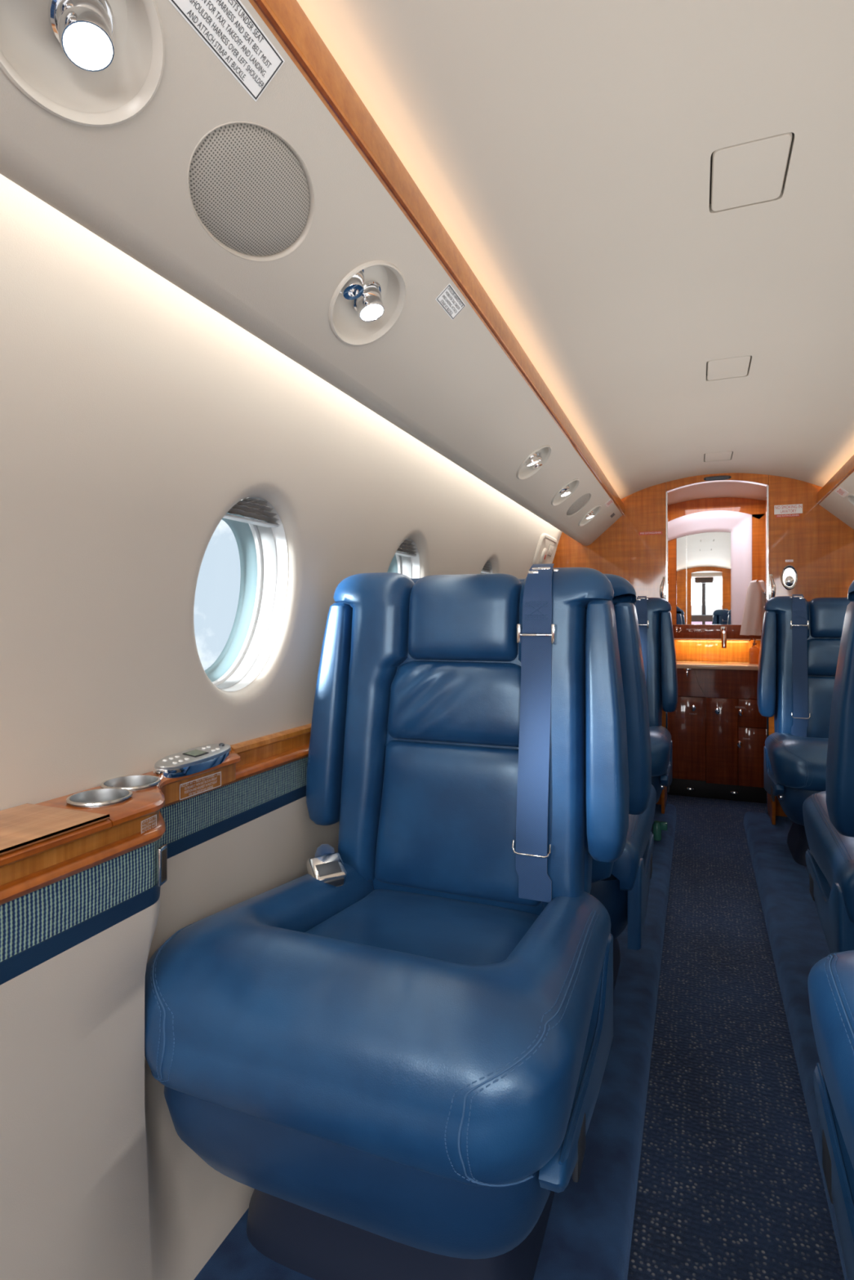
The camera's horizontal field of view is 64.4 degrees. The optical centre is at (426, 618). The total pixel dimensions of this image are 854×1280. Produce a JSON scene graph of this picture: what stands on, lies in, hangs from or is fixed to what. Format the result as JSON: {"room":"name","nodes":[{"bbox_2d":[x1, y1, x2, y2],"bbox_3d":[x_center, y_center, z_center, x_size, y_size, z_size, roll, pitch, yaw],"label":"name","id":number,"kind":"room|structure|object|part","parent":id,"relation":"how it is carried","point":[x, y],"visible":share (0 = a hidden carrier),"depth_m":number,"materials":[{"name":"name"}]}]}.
{"room":"aircraft cabin","nodes":[
{"label":"aircraft cabin","id":0,"kind":"room"},
{"bbox_2d":[0,173,562,1279],"bbox_3d":[-0.109,0.190,1.653,0.167,1.460,5.490,0,0,22],"label":"wall","id":1,"kind":"structure","parent":0,"point":[135,414],"depth_m":0.92,"materials":[{"name":"white plastic"}]},
{"bbox_2d":[0,723,311,985],"bbox_3d":[-0.255,0.297,1.313,0.175,0.138,4.750,0,0,22],"label":"ledge","id":2,"kind":"object","parent":1,"relation":"attached to","point":[69,874],"visible":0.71,"depth_m":0.81,"materials":[{"name":"brown wood"}]},
{"bbox_3d":[-0.779,0.233,-0.038,0.137,0.005,1.852,0,0,22],"label":"ledge lid","id":3,"kind":"part","parent":2,"relation":"part of","materials":[{"name":"brown wood"}]},
{"bbox_2d":[66,787,133,807],"bbox_3d":[-0.424,0.263,0.880,0.078,0.067,0.078,0,0,22],"label":"cup holder","id":4,"kind":"object","parent":2,"relation":"in","point":[99,797],"visible":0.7,"depth_m":0.90,"materials":[{"name":"silver metal"}]},
{"bbox_3d":[-0.655,0.263,0.161,0.140,0.030,2.311,0,0,18],"label":"panel","id":5,"kind":"part","parent":2,"relation":"part of","materials":[{"name":"brown wood"}]},
{"bbox_2d":[100,774,160,791],"bbox_3d":[-0.417,0.263,0.957,0.078,0.067,0.078,0,0,22],"label":"cup holder","id":6,"kind":"object","parent":2,"relation":"in","point":[136,782],"visible":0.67,"depth_m":0.98,"materials":[{"name":"silver metal"}]},
{"bbox_2d":[141,814,156,833],"bbox_3d":[-0.352,0.266,0.860,0.001,0.025,0.031,0,0,13],"label":"placard","id":7,"kind":"object","parent":2,"relation":"attached to","point":[155,815],"visible":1,"depth_m":0.86,"materials":[{"name":"white"}]},
{"bbox_3d":[-0.248,0.277,1.310,0.159,0.020,4.750,0,0,22],"label":"molding","id":8,"kind":"part","parent":2,"relation":"part of","materials":[{"name":"brown wood"}]},
{"bbox_2d":[156,844,167,886],"bbox_3d":[-0.343,0.320,0.879,0.006,0.048,0.020,0,0,4],"label":"latch","id":9,"kind":"object","parent":2,"relation":"attached to","point":[162,852],"visible":1,"depth_m":0.87,"materials":[{"name":"silver metal"}]},
{"bbox_2d":[153,742,231,777],"bbox_3d":[-0.372,0.226,1.087,0.056,0.027,0.178,0,0,22],"label":"control unit","id":10,"kind":"object","parent":2,"relation":"on","point":[194,760],"visible":0.99,"depth_m":1.06,"materials":[{"name":"silver metal"}]},
{"bbox_2d":[179,771,221,799],"bbox_3d":[-0.360,0.267,1.083,0.001,0.024,0.097,0,0,22],"label":"placard","id":11,"kind":"object","parent":2,"relation":"attached to","point":[213,775],"visible":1,"depth_m":1.08,"materials":[{"name":"white"}]},
{"bbox_3d":[0.115,0.250,2.371,0.020,0.044,2.510,0,0,22],"label":"panel","id":12,"kind":"part","parent":2,"relation":"part of","materials":[{"name":"brown wood"}]},
{"bbox_3d":[-0.229,0.640,1.303,0.107,0.560,4.750,0,0,22],"label":"panel","id":13,"kind":"part","parent":1,"relation":"part of","materials":[{"name":"white plastic"}]},
{"bbox_2d":[204,497,288,691],"bbox_3d":[-0.370,-0.042,1.260,0.149,0.354,0.274,0,0,22],"label":"window","id":14,"kind":"structure","parent":1,"relation":"in","point":[257,528],"depth_m":1.36,"materials":[{"name":"white plastic"}]},
{"bbox_3d":[-0.330,-0.179,1.244,0.024,0.004,0.166,0,0,22],"label":"shade rail","id":15,"kind":"part","parent":14,"relation":"part of","materials":[{"name":"white plastic"}]},
{"bbox_2d":[226,497,279,524],"bbox_3d":[-0.313,-0.198,1.237,0.026,0.034,0.162,0,0,22],"label":"pleated shade","id":16,"kind":"object","parent":14,"relation":"attached to","point":[259,508],"depth_m":1.24,"materials":[{"name":"grey fabric"}]},
{"bbox_2d":[386,538,419,578],"bbox_3d":[-0.114,-0.042,1.903,0.149,0.354,0.274,0,0,22],"label":"window","id":17,"kind":"structure","parent":1,"relation":"in","point":[406,561],"depth_m":1.98,"materials":[{"name":"white plastic"}]},
{"bbox_3d":[-0.074,-0.179,1.887,0.024,0.004,0.166,0,0,22],"label":"shade rail","id":18,"kind":"part","parent":17,"relation":"part of","materials":[{"name":"white plastic"}]},
{"bbox_2d":[396,539,417,555],"bbox_3d":[-0.057,-0.198,1.880,0.026,0.034,0.162,0,0,22],"label":"pleated shade","id":19,"kind":"object","parent":17,"relation":"attached to","point":[408,546],"depth_m":1.89,"materials":[{"name":"grey fabric"}]},
{"bbox_2d":[480,560,492,573],"bbox_3d":[0.166,-0.042,2.604,0.149,0.354,0.274,0,0,22],"label":"window","id":20,"kind":"structure","parent":1,"relation":"in","point":[487,568],"depth_m":2.62,"materials":[{"name":"white plastic"}]},
{"bbox_2d":[482,561,492,572],"bbox_3d":[0.223,-0.198,2.581,0.026,0.034,0.162,0,0,22],"label":"pleated shade","id":21,"kind":"object","parent":20,"relation":"attached to","point":[487,567],"depth_m":2.61,"materials":[{"name":"grey fabric"}]},
{"bbox_2d":[532,533,557,564],"bbox_3d":[0.572,-0.318,3.292,0.068,0.167,0.370,0,0,22],"label":"panel","id":22,"kind":"object","parent":1,"relation":"attached to","point":[547,545],"visible":0.89,"depth_m":3.22,"materials":[{"name":"white"}]},
{"bbox_2d":[539,548,547,564],"bbox_3d":[0.555,-0.293,3.235,0.036,0.083,0.084,0,0,22],"label":"lamp","id":23,"kind":"object","parent":22,"relation":"attached to","point":[544,553],"depth_m":3.21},
{"bbox_2d":[194,803,847,1279],"bbox_3d":[0.628,0.965,1.359,1.720,0.110,5.490,0,0,22],"label":"floor","id":24,"kind":"structure","parent":0,"point":[588,1236],"depth_m":1.37,"materials":[{"name":"carpet"}]},
{"bbox_2d":[144,563,629,1279],"bbox_3d":[-0.018,0.404,1.103,0.623,1.012,0.709,0,0,22],"label":"seat","id":25,"kind":"object","parent":24,"relation":"on","point":[401,1043],"visible":1,"depth_m":0.95,"materials":[{"name":"blue leather"}]},
{"bbox_3d":[-0.191,0.193,1.412,0.072,0.450,0.143,0,0,22],"label":"armrest","id":26,"kind":"part","parent":25,"relation":"part of","materials":[{"name":"blue leather"}]},
{"bbox_3d":[0.224,0.631,0.963,0.028,0.187,0.475,0,0,22],"label":"panel","id":27,"kind":"part","parent":25,"relation":"part of","materials":[{"name":"blue leather"}]},
{"bbox_3d":[0.191,0.660,0.850,0.008,0.050,0.060,0,0,22],"label":"recline lever","id":28,"kind":"part","parent":25,"relation":"part of","materials":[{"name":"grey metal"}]},
{"bbox_3d":[0.321,0.193,1.208,0.072,0.450,0.143,0,0,22],"label":"armrest","id":29,"kind":"part","parent":25,"relation":"part of","materials":[{"name":"blue leather"}]},
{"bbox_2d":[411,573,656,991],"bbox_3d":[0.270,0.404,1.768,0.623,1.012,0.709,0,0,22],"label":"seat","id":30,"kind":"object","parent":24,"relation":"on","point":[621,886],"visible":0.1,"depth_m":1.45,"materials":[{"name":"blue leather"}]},
{"bbox_3d":[0.443,0.193,1.459,0.072,0.450,0.143,0,0,22],"label":"armrest","id":31,"kind":"part","parent":30,"relation":"part of","materials":[{"name":"blue leather"}]},
{"bbox_3d":[0.541,0.631,1.703,0.028,0.187,0.475,0,0,22],"label":"panel","id":32,"kind":"part","parent":30,"relation":"part of","materials":[{"name":"blue leather"}]},
{"bbox_3d":[0.595,0.660,1.808,0.008,0.050,0.060,0,0,22],"label":"recline lever","id":33,"kind":"part","parent":30,"relation":"part of","materials":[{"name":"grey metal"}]},
{"bbox_2d":[633,595,677,831],"bbox_3d":[0.751,0.404,2.949,0.623,1.012,0.709,0,0,22],"label":"seat","id":34,"kind":"object","parent":24,"relation":"on","point":[653,614],"visible":0.23,"depth_m":3.02,"materials":[{"name":"blue leather"}]},
{"bbox_3d":[0.993,0.631,2.809,0.028,0.187,0.475,0,0,22],"label":"panel","id":35,"kind":"part","parent":34,"relation":"part of","materials":[{"name":"blue leather"}]},
{"bbox_3d":[0.960,0.660,2.696,0.008,0.050,0.060,0,0,22],"label":"recline lever","id":36,"kind":"part","parent":34,"relation":"part of","materials":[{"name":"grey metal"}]},
{"bbox_3d":[1.090,0.193,3.054,0.072,0.450,0.143,0,0,22],"label":"armrest","id":37,"kind":"part","parent":34,"relation":"part of","materials":[{"name":"blue leather"}]},
{"bbox_2d":[652,820,667,840],"bbox_3d":[0.953,0.870,2.775,0.057,0.076,0.034,0,0,22],"label":"flask","id":38,"kind":"object","parent":24,"relation":"on","point":[657,826],"visible":0.95,"depth_m":2.76,"materials":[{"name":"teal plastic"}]},
{"bbox_2d":[626,794,844,1279],"bbox_3d":[0.580,0.976,1.238,0.520,0.012,5.230,0,0,22],"label":"carpet","id":39,"kind":"object","parent":24,"relation":"on","point":[730,1186],"visible":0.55,"depth_m":1.36,"materials":[{"name":"blue carpet"}]},
{"bbox_2d":[667,668,765,803],"bbox_3d":[1.553,0.620,3.721,0.562,0.700,0.316,0,0,22],"label":"vanity cabinet","id":40,"kind":"object","parent":39,"relation":"on","point":[711,756],"visible":0.83,"depth_m":3.59,"materials":[{"name":"brown wood"}]},
{"bbox_3d":[1.365,0.643,3.663,0.254,0.443,0.016,0,0,22],"label":"door","id":41,"kind":"part","parent":40,"relation":"part of","materials":[{"name":"brown wood"}]},
{"bbox_2d":[686,786,693,790],"bbox_3d":[1.428,0.925,3.682,0.038,0.019,0.006,0,0,22],"label":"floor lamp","id":42,"kind":"object","parent":40,"relation":"attached to","point":[687,788],"visible":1,"depth_m":3.68,"materials":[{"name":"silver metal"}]},
{"bbox_3d":[1.422,0.480,3.622,0.026,0.035,0.026,0,0,22],"label":"knob","id":43,"kind":"part","parent":40,"relation":"part of","materials":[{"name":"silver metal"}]},
{"bbox_2d":[675,661,758,670],"bbox_3d":[1.556,0.258,3.730,0.562,0.024,0.307,0,0,22],"label":"countertop","id":44,"kind":"structure","parent":40,"relation":"on","point":[680,664],"depth_m":3.61,"materials":[{"name":"beige stone"}]},
{"bbox_2d":[700,662,726,664],"bbox_3d":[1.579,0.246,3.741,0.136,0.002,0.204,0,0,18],"label":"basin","id":45,"kind":"object","parent":44,"relation":"in","point":[701,663],"depth_m":3.71,"materials":[{"name":"orange metal"}]},
{"bbox_2d":[748,638,759,663],"bbox_3d":[1.776,0.178,3.684,0.056,0.137,0.048,0,0,22],"label":"soap bottle","id":46,"kind":"object","parent":44,"relation":"on","point":[753,651],"visible":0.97,"depth_m":3.67,"materials":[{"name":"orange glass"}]},
{"bbox_3d":[1.530,0.490,3.575,0.026,0.035,0.026,0,0,22],"label":"knob","id":47,"kind":"part","parent":40,"relation":"part of","materials":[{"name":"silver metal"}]},
{"bbox_3d":[1.557,0.648,3.584,0.154,0.453,0.020,0,0,22],"label":"door","id":48,"kind":"part","parent":40,"relation":"part of","materials":[{"name":"brown wood"}]},
{"bbox_3d":[1.601,0.344,3.571,0.361,0.149,0.012,0,0,22],"label":"panel","id":49,"kind":"part","parent":40,"relation":"part of","materials":[{"name":"brown wood"}]},
{"bbox_2d":[730,790,737,794],"bbox_3d":[1.631,0.925,3.601,0.038,0.019,0.006,0,0,22],"label":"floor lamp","id":50,"kind":"object","parent":40,"relation":"attached to","point":[733,792],"visible":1,"depth_m":3.60,"materials":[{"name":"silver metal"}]},
{"bbox_3d":[1.629,0.658,3.535,0.026,0.035,0.026,0,0,22],"label":"knob","id":51,"kind":"part","parent":40,"relation":"part of","materials":[{"name":"silver metal"}]},
{"bbox_3d":[1.634,0.492,3.533,0.026,0.035,0.026,0,0,22],"label":"knob","id":52,"kind":"part","parent":40,"relation":"part of","materials":[{"name":"silver metal"}]},
{"bbox_3d":[1.699,0.494,3.528,0.148,0.145,0.020,0,0,22],"label":"door","id":53,"kind":"part","parent":40,"relation":"part of","materials":[{"name":"brown wood"}]},
{"bbox_3d":[1.699,0.723,3.528,0.148,0.305,0.020,0,0,22],"label":"door","id":54,"kind":"part","parent":40,"relation":"part of","materials":[{"name":"brown wood"}]},
{"bbox_2d":[756,594,850,866],"bbox_3d":[1.629,0.404,2.599,0.623,1.012,0.709,0,0,22],"label":"seat","id":55,"kind":"object","parent":24,"relation":"on","point":[801,638],"visible":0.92,"depth_m":2.80,"materials":[{"name":"blue leather"}]},
{"bbox_3d":[1.456,0.193,2.908,0.072,0.450,0.143,0,0,22],"label":"armrest","id":56,"kind":"part","parent":55,"relation":"part of","materials":[{"name":"blue leather"}]},
{"bbox_3d":[1.304,0.660,2.559,0.008,0.050,0.060,0,0,22],"label":"recline lever","id":57,"kind":"part","parent":55,"relation":"part of","materials":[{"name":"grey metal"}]},
{"bbox_3d":[1.358,0.631,2.664,0.028,0.187,0.475,0,0,22],"label":"panel","id":58,"kind":"part","parent":55,"relation":"part of","materials":[{"name":"blue leather"}]},
{"bbox_3d":[1.295,0.655,2.486,0.013,0.022,0.022,0,0,10],"label":"height knob","id":59,"kind":"part","parent":55,"relation":"part of","materials":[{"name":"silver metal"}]},
{"bbox_2d":[802,580,853,953],"bbox_3d":[1.157,0.404,1.414,0.623,1.012,0.709,0,0,22],"label":"seat","id":60,"kind":"object","parent":24,"relation":"on","point":[828,814],"visible":1,"depth_m":1.34,"materials":[{"name":"blue leather"}]},
{"bbox_3d":[0.949,0.660,1.667,0.008,0.050,0.060,0,0,22],"label":"recline lever","id":61,"kind":"part","parent":60,"relation":"part of","materials":[{"name":"grey metal"}]},
{"bbox_3d":[0.915,0.631,1.554,0.028,0.187,0.475,0,0,22],"label":"panel","id":62,"kind":"part","parent":60,"relation":"part of","materials":[{"name":"blue leather"}]},
{"bbox_3d":[0.818,0.193,1.310,0.072,0.450,0.143,0,0,22],"label":"armrest","id":63,"kind":"part","parent":60,"relation":"part of","materials":[{"name":"blue leather"}]},
{"bbox_2d":[807,950,853,1279],"bbox_3d":[0.694,0.404,0.565,0.623,1.012,0.709,0,0,22],"label":"seat","id":64,"kind":"object","parent":24,"relation":"on","point":[830,980],"visible":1,"depth_m":0.79,"materials":[{"name":"blue leather"}]},
{"bbox_3d":[0.486,0.660,0.818,0.008,0.050,0.060,0,0,22],"label":"recline lever","id":65,"kind":"part","parent":64,"relation":"part of","materials":[{"name":"grey metal"}]},
{"bbox_3d":[0.453,0.631,0.705,0.028,0.187,0.475,0,0,22],"label":"panel","id":66,"kind":"part","parent":64,"relation":"part of","materials":[{"name":"blue leather"}]},
{"bbox_2d":[296,0,853,505],"bbox_3d":[0.628,-0.619,1.359,1.500,0.174,5.490,0,0,22],"label":"ceiling","id":67,"kind":"structure","parent":0,"point":[564,148],"depth_m":1.05,"materials":[{"name":"white plastic"}]},
{"bbox_2d":[0,0,622,546],"bbox_3d":[-0.024,-0.449,1.221,0.271,0.162,4.750,0,0,22],"label":"panel","id":68,"kind":"object","parent":67,"relation":"attached to","point":[445,382],"visible":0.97,"depth_m":0.80,"materials":[{"name":"beige plastic"}]},
{"bbox_2d":[0,0,164,126],"bbox_3d":[-0.261,-0.444,0.505,0.095,0.094,0.150,0,0,22],"label":"light","id":69,"kind":"object","parent":68,"relation":"attached to","point":[91,63],"visible":1,"depth_m":0.53,"materials":[{"name":"beige plastic"}]},
{"bbox_2d":[168,0,284,102],"bbox_3d":[-0.167,-0.496,0.573,0.032,0.029,0.118,0,0,22],"label":"placard","id":70,"kind":"object","parent":68,"relation":"attached to","point":[227,28],"visible":1,"depth_m":0.58,"materials":[{"name":"white"}]},
{"bbox_2d":[186,120,315,262],"bbox_3d":[-0.181,-0.443,0.713,0.096,0.086,0.180,0,0,22],"label":"speaker","id":71,"kind":"object","parent":68,"relation":"attached to","point":[247,187],"visible":1,"depth_m":0.70},
{"bbox_2d":[328,260,406,345],"bbox_3d":[-0.082,-0.444,0.953,0.095,0.094,0.150,0,0,22],"label":"light","id":72,"kind":"object","parent":68,"relation":"attached to","point":[368,301],"visible":0.88,"depth_m":0.96,"materials":[{"name":"beige plastic"}]},
{"bbox_2d":[435,283,465,319],"bbox_3d":[0.038,-0.500,1.074,0.023,0.021,0.078,0,0,22],"label":"placard","id":73,"kind":"object","parent":68,"relation":"attached to","point":[448,299],"visible":1,"depth_m":1.07,"materials":[{"name":"white plastic"}]},
{"bbox_2d":[515,444,551,479],"bbox_3d":[0.303,-0.444,1.917,0.095,0.094,0.150,0,0,22],"label":"light","id":74,"kind":"object","parent":68,"relation":"attached to","point":[535,461],"visible":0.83,"depth_m":1.95,"materials":[{"name":"beige plastic"}]},
{"bbox_2d":[551,478,579,506],"bbox_3d":[0.483,-0.444,2.370,0.095,0.094,0.150,0,0,22],"label":"light","id":75,"kind":"object","parent":68,"relation":"attached to","point":[570,487],"visible":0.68,"depth_m":2.39,"materials":[{"name":"beige plastic"}]},
{"bbox_2d":[565,493,591,516],"bbox_3d":[0.589,-0.443,2.642,0.096,0.086,0.180,0,0,22],"label":"speaker","id":76,"kind":"object","parent":68,"relation":"attached to","point":[581,501],"visible":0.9,"depth_m":2.63},
{"bbox_2d":[577,504,601,526],"bbox_3d":[0.699,-0.444,2.910,0.095,0.094,0.150,0,0,22],"label":"light","id":77,"kind":"object","parent":68,"relation":"attached to","point":[594,511],"visible":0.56,"depth_m":2.93,"materials":[{"name":"beige plastic"}]},
{"bbox_3d":[0.696,-0.448,2.912,0.085,0.085,0.131,0,0,22],"label":"dish","id":78,"kind":"part","parent":77,"relation":"part of","materials":[{"name":"beige plastic"}]},
{"bbox_2d":[604,498,613,507],"bbox_3d":[0.798,-0.504,2.966,0.030,0.027,0.100,0,0,22],"label":"placard","id":79,"kind":"object","parent":68,"relation":"attached to","point":[610,501],"visible":1,"depth_m":2.96,"materials":[{"name":"white plastic"}]},
{"bbox_2d":[703,451,732,462],"bbox_3d":[1.235,-0.695,2.879,0.131,0.021,0.188,0,0,22],"label":"ceiling access panel","id":80,"kind":"object","parent":67,"relation":"attached to","point":[725,455],"visible":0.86,"depth_m":2.88,"materials":[{"name":"beige"}]},
{"bbox_2d":[706,355,751,380],"bbox_3d":[0.827,-0.695,1.864,0.131,0.021,0.188,0,0,22],"label":"ceiling access panel","id":81,"kind":"object","parent":67,"relation":"attached to","point":[736,366],"visible":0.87,"depth_m":1.86,"materials":[{"name":"beige"}]},
{"bbox_2d":[709,132,793,211],"bbox_3d":[0.498,-0.695,1.052,0.131,0.021,0.188,0,0,22],"label":"ceiling access panel","id":82,"kind":"object","parent":67,"relation":"attached to","point":[753,171],"visible":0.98,"depth_m":1.04,"materials":[{"name":"beige plastic"}]},
{"bbox_2d":[818,471,853,529],"bbox_3d":[1.006,-0.449,0.810,0.271,0.162,4.750,0,0,22],"label":"panel","id":83,"kind":"object","parent":67,"relation":"attached to","point":[841,508],"visible":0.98,"depth_m":2.84,"materials":[{"name":"plastic"}]},
{"bbox_2d":[834,486,848,497],"bbox_3d":[1.634,-0.498,2.675,0.032,0.028,0.110,0,0,22],"label":"placard","id":84,"kind":"object","parent":83,"relation":"attached to","point":[839,491],"visible":1,"depth_m":2.67,"materials":[{"name":"white plastic"}]},
{"bbox_2d":[847,493,853,505],"bbox_3d":[1.682,-0.444,2.624,0.095,0.094,0.150,0,0,22],"label":"light","id":85,"kind":"object","parent":83,"relation":"attached to","point":[850,496],"visible":0.91,"depth_m":2.67,"materials":[{"name":"beige plastic"}]},
{"bbox_2d":[552,472,853,824],"bbox_3d":[1.349,0.107,3.164,1.760,1.606,0.197,0,0,22],"label":"wall","id":86,"kind":"structure","parent":0,"point":[820,545],"depth_m":3.14,"materials":[{"name":"brown wood"}]},
{"bbox_2d":[248,0,624,515],"bbox_3d":[0.096,-0.542,1.173,0.016,0.057,4.750,0,0,22],"label":"trim","id":87,"kind":"structure","parent":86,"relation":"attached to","point":[286,20],"depth_m":0.81,"materials":[{"name":"brown wood"}]},
{"bbox_2d":[639,531,662,534],"bbox_3d":[1.097,-0.418,3.330,0.108,0.015,0.001,0,0,22],"label":"placard","id":88,"kind":"object","parent":86,"relation":"attached to","point":[644,532],"visible":1,"depth_m":3.33,"materials":[{"name":"red"}]},
{"bbox_2d":[659,576,666,599],"bbox_3d":[1.145,-0.130,3.297,0.036,0.148,0.016,0,0,-35],"label":"handle","id":89,"kind":"object","parent":86,"relation":"attached to","point":[663,585],"visible":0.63,"depth_m":3.30,"materials":[{"name":"silver metal"}]},
{"bbox_3d":[1.155,-0.130,3.305,0.016,0.148,0.004,0,0,22],"label":"plate","id":90,"kind":"part","parent":89,"relation":"part of","materials":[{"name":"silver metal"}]},
{"bbox_3d":[1.378,-0.657,3.237,0.445,0.078,0.036,0,0,22],"label":"header panel","id":91,"kind":"part","parent":86,"relation":"part of","materials":[{"name":"brown wood"}]},
{"bbox_3d":[1.378,0.123,3.237,0.449,1.554,0.040,0,0,22],"label":"edge trim","id":92,"kind":"part","parent":86,"relation":"part of","materials":[{"name":"silver metal"}]},
{"bbox_2d":[703,475,731,480],"bbox_3d":[1.376,-0.664,3.216,0.120,0.020,0.005,0,0,22],"label":"air vent","id":93,"kind":"object","parent":86,"relation":"in","point":[714,477],"visible":1,"depth_m":3.21,"materials":[{"name":"black plastic"}]},
{"bbox_3d":[1.342,0.830,3.147,0.476,0.160,0.160,0,0,22],"label":"return panel","id":94,"kind":"part","parent":86,"relation":"part of","materials":[{"name":"wood"}]},
{"bbox_2d":[775,513,799,517],"bbox_3d":[1.653,-0.470,3.108,0.098,0.013,0.001,0,0,22],"label":"placard","id":95,"kind":"object","parent":86,"relation":"attached to","point":[795,514],"visible":1,"depth_m":3.11,"materials":[{"name":"red"}]},
{"bbox_2d":[773,503,802,514],"bbox_3d":[1.655,-0.499,3.108,0.115,0.042,0.001,0,0,22],"label":"placard","id":96,"kind":"object","parent":86,"relation":"attached to","point":[787,508],"visible":1,"depth_m":3.11,"materials":[{"name":"white plastic"}]},
{"bbox_2d":[780,564,797,590],"bbox_3d":[1.656,-0.187,3.101,0.068,0.114,0.014,0,0,22],"label":"oval latch","id":97,"kind":"object","parent":86,"relation":"attached to","point":[788,577],"visible":1,"depth_m":3.10,"materials":[{"name":"silver metal"}]},
{"bbox_3d":[1.658,-0.187,3.106,0.054,0.090,0.003,0,0,22],"label":"dish","id":98,"kind":"part","parent":97,"relation":"part of","materials":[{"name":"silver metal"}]},
{"bbox_2d":[816,454,853,504],"bbox_3d":[0.887,-0.542,0.857,0.016,0.057,4.750,0,0,22],"label":"trim","id":99,"kind":"structure","parent":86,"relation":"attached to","point":[847,468],"depth_m":2.63,"materials":[{"name":"brown wood"}]},
{"bbox_2d":[667,497,764,624],"bbox_3d":[1.632,0.140,3.922,0.635,1.660,0.105,0,0,22],"label":"wall","id":100,"kind":"structure","parent":0,"point":[756,508],"depth_m":3.85,"materials":[{"name":"brown wood"}]},
{"bbox_2d":[667,510,751,624],"bbox_3d":[1.594,-0.288,3.912,0.501,0.651,0.069,0,0,22],"label":"mirror","id":101,"kind":"object","parent":100,"relation":"attached to","point":[714,569],"visible":0.84,"depth_m":3.92,"materials":[{"name":"white mirror"}]},
{"bbox_3d":[1.494,-0.223,3.986,0.054,0.520,0.004,0,0,22],"label":"pane","id":102,"kind":"part","parent":101,"relation":"part of","materials":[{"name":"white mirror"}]},
{"bbox_3d":[1.631,-0.231,3.931,0.236,0.535,0.004,0,0,22],"label":"pane","id":103,"kind":"part","parent":101,"relation":"part of","materials":[{"name":"silver metal"}]},
{"bbox_3d":[1.626,-0.617,3.904,0.566,0.146,0.067,0,0,22],"label":"header panel","id":104,"kind":"part","parent":100,"relation":"part of","materials":[{"name":"brown wood"}]},
{"bbox_2d":[672,624,761,639],"bbox_3d":[1.602,0.079,3.844,0.562,0.083,0.133,0,0,22],"label":"valance","id":105,"kind":"object","parent":100,"relation":"attached to","point":[713,632],"visible":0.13,"depth_m":3.79,"materials":[{"name":"brown wood"}]},
{"bbox_2d":[675,626,681,632],"bbox_3d":[1.419,0.066,3.832,0.015,0.034,0.041,0,0,-22],"label":"robe hook","id":106,"kind":"object","parent":105,"relation":"attached to","point":[676,628],"visible":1,"depth_m":3.84,"materials":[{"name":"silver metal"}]},
{"bbox_2d":[720,626,726,648],"bbox_3d":[1.624,0.104,3.713,0.034,0.117,0.099,0,0,22],"label":"faucet","id":107,"kind":"object","parent":105,"relation":"attached to","point":[722,628],"visible":1,"depth_m":3.68,"materials":[{"name":"silver metal"}]},
{"bbox_2d":[674,639,760,662],"bbox_3d":[1.624,0.179,3.901,0.562,0.138,0.050,0,0,22],"label":"panel","id":108,"kind":"object","parent":100,"relation":"attached to","point":[686,650],"visible":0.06,"depth_m":3.87,"materials":[{"name":"brown wood"}]},
{"bbox_3d":[1.857,-0.270,3.812,0.067,0.620,0.067,0,0,22],"label":"panel","id":109,"kind":"part","parent":100,"relation":"part of","materials":[{"name":"brown wood"}]},
{"bbox_2d":[764,499,765,585],"bbox_3d":[1.510,0.140,3.615,0.635,1.660,0.765,0,0,22],"label":"wall","id":110,"kind":"structure","parent":0,"point":[765,500],"depth_m":3.74,"materials":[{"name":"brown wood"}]},
{"bbox_2d":[755,579,765,598],"bbox_3d":[1.775,-0.149,3.599,0.059,0.104,0.110,0,0,22],"label":"towel ring","id":111,"kind":"object","parent":110,"relation":"attached to","point":[757,580],"visible":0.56,"depth_m":3.59,"materials":[{"name":"silver metal"}]},
{"bbox_2d":[739,579,765,635],"bbox_3d":[1.736,-0.056,3.614,0.130,0.296,0.069,0,0,22],"label":"hand towel","id":112,"kind":"object","parent":111,"relation":"hanging from","point":[755,600],"visible":0.94,"depth_m":3.59,"materials":[{"name":"white fabric"}]},
{"bbox_2d":[768,573,775,599],"bbox_3d":[1.588,-0.130,3.120,0.016,0.148,0.036,0,0,-11],"label":"handle","id":113,"kind":"object","parent":110,"relation":"attached to","point":[771,586],"visible":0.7,"depth_m":3.13,"materials":[{"name":"silver metal"}]},
{"bbox_3d":[1.586,-0.130,3.133,0.016,0.148,0.004,0,0,22],"label":"plate","id":114,"kind":"part","parent":113,"relation":"part of","materials":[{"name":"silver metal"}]}
]}

